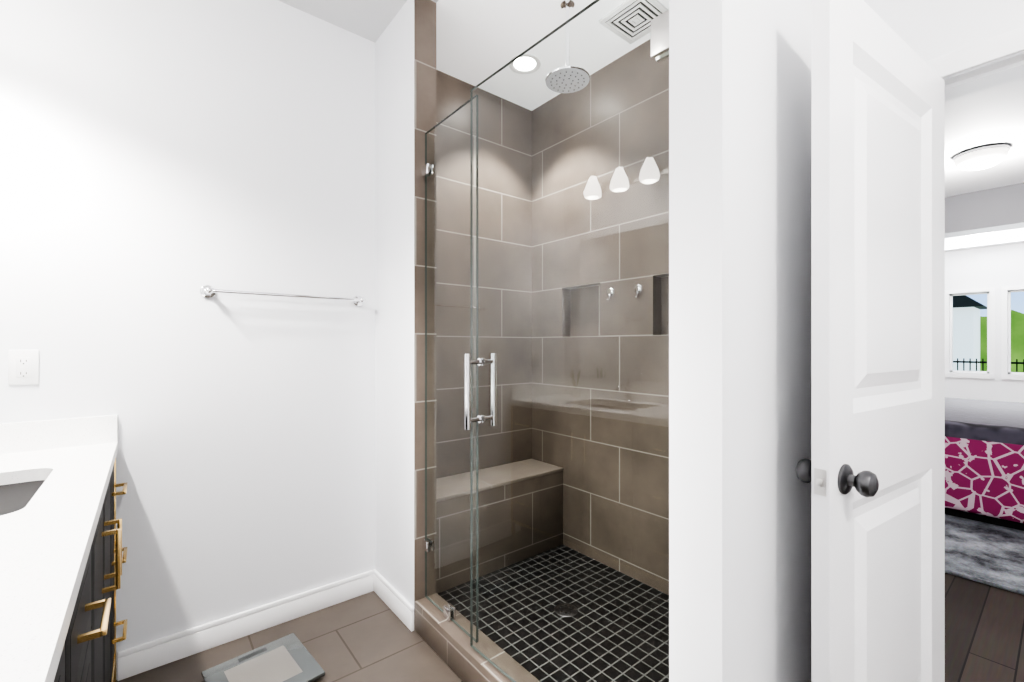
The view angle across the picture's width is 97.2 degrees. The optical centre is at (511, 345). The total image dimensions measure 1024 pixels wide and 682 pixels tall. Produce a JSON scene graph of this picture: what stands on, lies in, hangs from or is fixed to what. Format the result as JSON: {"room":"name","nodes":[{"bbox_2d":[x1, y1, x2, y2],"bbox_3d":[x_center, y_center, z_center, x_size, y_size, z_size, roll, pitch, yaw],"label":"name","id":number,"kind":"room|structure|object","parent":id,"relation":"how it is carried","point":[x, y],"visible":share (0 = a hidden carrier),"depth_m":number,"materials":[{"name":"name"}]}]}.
{"room":"bathroom","nodes":[
{"label":"bathroom","id":0,"kind":"room"},
{"bbox_2d":[0,415,117,454],"bbox_3d":[-1.687,0.310,1.502,0.564,0.100,0.020,0,0,-39],"label":"backsplash","id":1,"kind":"structure","parent":0,"relation":"attached to","point":[26,435],"depth_m":1.57,"materials":[{"name":"white stone"}]},
{"bbox_2d":[0,0,374,679],"bbox_3d":[-1.265,-0.150,1.858,1.670,2.800,0.001,0,0,-39],"label":"wall","id":2,"kind":"structure","parent":0,"point":[162,162],"depth_m":1.85,"materials":[{"name":"white paint"}]},
{"bbox_2d":[8,350,38,384],"bbox_3d":[-1.658,0.075,1.533,0.072,0.118,0.010,0,0,-39],"label":"outlet plate","id":3,"kind":"object","parent":2,"relation":"attached to","point":[23,367],"visible":1,"depth_m":1.53,"materials":[{"name":"white plastic"}]},
{"bbox_2d":[199,285,365,306],"bbox_3d":[-0.990,-0.220,2.030,0.681,0.056,0.076,0,0,-39],"label":"towel rail","id":4,"kind":"object","parent":2,"relation":"attached to","point":[207,291],"visible":1,"depth_m":1.95,"materials":[{"name":"silver metal"}]},
{"bbox_2d":[117,571,368,680],"bbox_3d":[-1.084,1.198,1.996,0.995,0.105,0.014,0,0,-39],"label":"baseboard","id":5,"kind":"structure","parent":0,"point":[140,658],"depth_m":1.91,"materials":[{"name":"white paint"}]},
{"bbox_2d":[375,0,435,630],"bbox_3d":[-0.522,-0.150,2.179,0.110,2.800,0.435,0,0,-39],"label":"wall","id":6,"kind":"structure","parent":0,"point":[405,82],"depth_m":2.04,"materials":[{"name":"white paint"}]},
{"bbox_2d":[369,569,413,631],"bbox_3d":[-0.560,1.198,2.124,0.019,0.105,0.395,0,0,-39],"label":"baseboard","id":7,"kind":"structure","parent":6,"relation":"attached to","point":[391,597],"depth_m":2.12,"materials":[{"name":"white paint"}]},
{"bbox_2d":[436,69,531,478],"bbox_3d":[-0.243,-0.150,2.685,0.960,2.800,0.001,0,0,-39],"label":"wall","id":8,"kind":"structure","parent":0,"point":[452,94],"depth_m":2.75,"materials":[{"name":"tile"}]},
{"bbox_2d":[436,0,668,110],"bbox_3d":[0.319,-1.550,2.062,1.050,0.001,1.675,0,0,-39],"label":"ceiling","id":9,"kind":"structure","parent":0,"point":[478,42],"depth_m":2.31,"materials":[{"name":"white paint"}]},
{"bbox_2d":[509,54,540,73],"bbox_3d":[0.071,-1.546,2.488,0.176,0.006,0.176,0,0,-39],"label":"recessed light","id":10,"kind":"object","parent":9,"relation":"attached to","point":[536,62],"visible":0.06,"depth_m":2.49,"materials":[{"name":"white plastic"}]},
{"bbox_2d":[545,0,589,92],"bbox_3d":[0.252,-1.371,2.050,0.202,0.356,0.202,0,0,-39],"label":"shower head","id":11,"kind":"object","parent":9,"relation":"attached to","point":[567,6],"visible":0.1,"depth_m":2.04},
{"bbox_2d":[599,0,667,43],"bbox_3d":[0.588,-1.542,2.135,0.250,0.016,0.250,0,0,-39],"label":"fan grille","id":12,"kind":"object","parent":9,"relation":"attached to","point":[633,8],"depth_m":2.12,"materials":[{"name":"white plastic"}]},
{"bbox_2d":[438,545,668,681],"bbox_3d":[0.284,1.220,2.034,0.960,0.001,1.675,0,0,-39],"label":"shower floor","id":13,"kind":"structure","parent":0,"point":[611,638],"depth_m":2.01,"materials":[{"name":"tile"}]},
{"bbox_2d":[436,459,563,593],"bbox_3d":[-0.150,0.985,2.570,0.960,0.470,0.295,0,0,-39],"label":"bench","id":14,"kind":"object","parent":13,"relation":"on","point":[524,487],"depth_m":2.48,"materials":[{"name":"tile"}]},
{"bbox_2d":[554,603,577,616],"bbox_3d":[0.248,1.218,2.079,0.110,0.004,0.110,0,0,-39],"label":"shower drain","id":15,"kind":"object","parent":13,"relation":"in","point":[565,611],"depth_m":2.07,"materials":[{"name":"silver metal"}]},
{"bbox_2d":[116,573,1023,681],"bbox_3d":[3.582,1.250,3.284,11.000,0.001,5.800,0,0,-39],"label":"floor","id":16,"kind":"structure","parent":0,"point":[369,637],"depth_m":1.88,"materials":[{"name":"tile"}]},
{"bbox_2d":[52,595,83,681],"bbox_3d":[-0.708,0.822,0.289,0.560,0.854,0.520,0,0,-39],"label":"base cabinet","id":17,"kind":"object","parent":16,"relation":"on","point":[71,669],"depth_m":0.74,"materials":[{"name":"black wood"}]},
{"bbox_2d":[80,523,99,681],"bbox_3d":[-1.001,0.822,0.648,0.556,0.854,0.405,0,0,-39],"label":"base cabinet","id":18,"kind":"object","parent":16,"relation":"on","point":[90,585],"depth_m":0.98,"materials":[{"name":"black wood"}]},
{"bbox_2d":[100,463,115,681],"bbox_3d":[-1.330,0.822,1.054,0.556,0.854,0.640,0,0,-39],"label":"base cabinet","id":19,"kind":"object","parent":16,"relation":"on","point":[108,512],"depth_m":1.37,"materials":[{"name":"black wood"}]},
{"bbox_2d":[0,443,117,681],"bbox_3d":[-1.114,0.378,0.794,0.564,0.035,1.840,0,0,-39],"label":"countertop","id":20,"kind":"structure","parent":19,"relation":"on","point":[45,545],"depth_m":0.79,"materials":[{"name":"white stone"}]},
{"bbox_2d":[0,475,43,514],"bbox_3d":[-1.327,0.452,1.056,0.331,0.137,0.496,0,0,-39],"label":"sink","id":21,"kind":"object","parent":20,"relation":"in","point":[14,493],"depth_m":1.22,"materials":[{"name":"white ceramic"}]},
{"bbox_2d":[116,451,119,642],"bbox_3d":[-1.612,0.822,1.406,0.560,0.854,0.263,0,0,-39],"label":"base cabinet","id":22,"kind":"object","parent":16,"relation":"on","point":[117,485],"depth_m":1.21,"materials":[{"name":"black wood"}]},
{"bbox_2d":[201,633,324,681],"bbox_3d":[-0.934,1.238,1.695,0.330,0.023,0.330,0,0,-45],"label":"bathroom scale","id":23,"kind":"object","parent":16,"relation":"on","point":[289,658],"visible":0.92,"depth_m":1.72,"materials":[{"name":"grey glass"}]},
{"bbox_2d":[415,593,539,681],"bbox_3d":[0.005,1.185,1.528,0.110,0.130,1.240,0,0,-39],"label":"sill","id":24,"kind":"structure","parent":16,"relation":"on","point":[443,638],"depth_m":1.72,"materials":[{"name":"tile"}]},
{"bbox_2d":[422,94,477,642],"bbox_3d":[-0.257,0.089,1.852,0.034,2.059,0.404,0,0,-39],"label":"glass panel","id":25,"kind":"object","parent":24,"relation":"on","point":[449,612],"visible":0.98,"depth_m":1.85,"materials":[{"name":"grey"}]},
{"bbox_2d":[945,514,1023,594],"bbox_3d":[4.114,1.238,3.103,3.500,0.021,3.050,0,0,-39],"label":"shag rug","id":26,"kind":"object","parent":16,"relation":"on","point":[986,553],"depth_m":2.66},
{"bbox_2d":[945,397,1023,530],"bbox_3d":[4.327,0.614,3.301,2.080,1.228,2.290,0,0,-39],"label":"bed","id":27,"kind":"object","parent":26,"relation":"on","point":[984,461],"depth_m":3.10,"materials":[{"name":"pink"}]},
{"bbox_2d":[532,39,668,594],"bbox_3d":[0.686,-0.150,2.359,0.075,2.800,1.675,0,0,-39],"label":"wall","id":28,"kind":"structure","parent":0,"point":[600,281],"depth_m":2.50,"materials":[{"name":"tile"}]},
{"bbox_2d":[606,287,614,300],"bbox_3d":[0.529,-0.278,2.467,0.033,0.077,0.054,0,0,-39],"label":"hook","id":29,"kind":"object","parent":28,"relation":"attached to","point":[609,293],"depth_m":2.46,"materials":[{"name":"silver metal"}]},
{"bbox_2d":[634,284,642,297],"bbox_3d":[0.642,-0.278,2.327,0.033,0.077,0.054,0,0,-39],"label":"hook","id":30,"kind":"object","parent":28,"relation":"attached to","point":[639,287],"depth_m":2.33,"materials":[{"name":"silver metal"}]},
{"bbox_2d":[278,0,1023,251],"bbox_3d":[3.582,-1.550,3.284,11.000,0.001,5.800,0,0,-39],"label":"ceiling","id":31,"kind":"structure","parent":0,"point":[992,115],"depth_m":3.14,"materials":[{"name":"white paint"}]},
{"bbox_2d":[966,232,992,237],"bbox_3d":[6.137,-1.484,5.929,0.320,0.131,0.320,0,0,-39],"label":"ceiling light","id":32,"kind":"object","parent":31,"relation":"attached to","point":[979,235],"visible":0.31,"depth_m":5.88,"materials":[{"name":"silver metal"}]},
{"bbox_2d":[953,144,1010,170],"bbox_3d":[3.760,-1.484,3.620,0.320,0.131,0.320,0,0,-39],"label":"ceiling light","id":33,"kind":"object","parent":31,"relation":"attached to","point":[981,157],"visible":1,"depth_m":3.54,"materials":[{"name":"white glass"}]},
{"bbox_2d":[945,183,1023,237],"bbox_3d":[4.981,-1.359,4.415,0.300,0.379,5.798,0,0,-39],"label":"beam","id":34,"kind":"structure","parent":31,"relation":"attached to","point":[989,210],"depth_m":4.51,"materials":[{"name":"grey paint"}]},
{"bbox_2d":[669,0,810,681],"bbox_3d":[0.806,-0.150,1.301,1.070,2.800,0.120,0,0,-39],"label":"wall","id":35,"kind":"structure","parent":0,"point":[739,330],"depth_m":0.99,"materials":[{"name":"white paint"}]},
{"bbox_2d":[465,0,668,681],"bbox_3d":[0.122,0.084,1.356,0.139,2.048,0.822,0,0,-41],"label":"shower door","id":36,"kind":"structure","parent":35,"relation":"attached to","point":[659,37],"depth_m":1.39,"materials":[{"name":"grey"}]},
{"bbox_2d":[796,0,944,681],"bbox_3d":[0.984,0.218,1.178,0.779,2.040,0.153,0,0,-33],"label":"door leaf","id":37,"kind":"structure","parent":35,"relation":"in","point":[872,470],"depth_m":1.10,"materials":[{"name":"white paint"}]},
{"bbox_2d":[864,0,1023,100],"bbox_3d":[1.357,-0.150,1.483,0.165,2.800,5.800,0,0,-39],"label":"wall","id":38,"kind":"structure","parent":0,"point":[926,30],"depth_m":1.38,"materials":[{"name":"white paint"}]},
{"bbox_2d":[926,26,1023,100],"bbox_3d":[1.615,0.182,1.164,0.199,2.135,0.919,0,0,-39],"label":"door frame","id":39,"kind":"structure","parent":38,"relation":"attached to","point":[999,47],"depth_m":1.33,"materials":[{"name":"white paint"}]},
{"bbox_2d":[945,243,1023,402],"bbox_3d":[7.905,-0.150,6.780,0.120,2.800,5.800,0,0,-39],"label":"wall","id":40,"kind":"structure","parent":0,"point":[998,268],"depth_m":7.12,"materials":[{"name":"white paint"}]},
{"bbox_2d":[945,285,1023,379],"bbox_3d":[7.631,-0.190,7.079,0.130,1.440,2.530,0,0,-39],"label":"window","id":41,"kind":"structure","parent":40,"relation":"in","point":[1010,375],"depth_m":7.11,"materials":[{"name":"white paint"}]},
{"label":"outside","id":42,"kind":"structure","parent":0,"visible":0},
{"bbox_2d":[966,292,1023,371],"bbox_3d":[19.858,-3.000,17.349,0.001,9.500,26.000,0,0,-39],"label":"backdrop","id":43,"kind":"structure","parent":42,"point":[1017,325],"depth_m":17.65,"materials":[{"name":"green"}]},
{"label":"ground","id":44,"kind":"structure","parent":42,"visible":0},
{"bbox_2d":[953,295,986,370],"bbox_3d":[18.348,-0.550,19.215,4.600,4.200,2.800,0,0,-39],"label":"house","id":45,"kind":"structure","parent":44,"relation":"on","point":[966,327],"depth_m":17.31,"materials":[{"name":"grey"}]},
{"bbox_2d":[953,358,1023,371],"bbox_3d":[10.540,0.925,9.812,0.030,1.250,7.000,0,0,-39],"label":"fence","id":46,"kind":"object","parent":44,"relation":"on","point":[982,362],"visible":0.1,"depth_m":10.04,"materials":[{"name":"black metal"}]}
]}

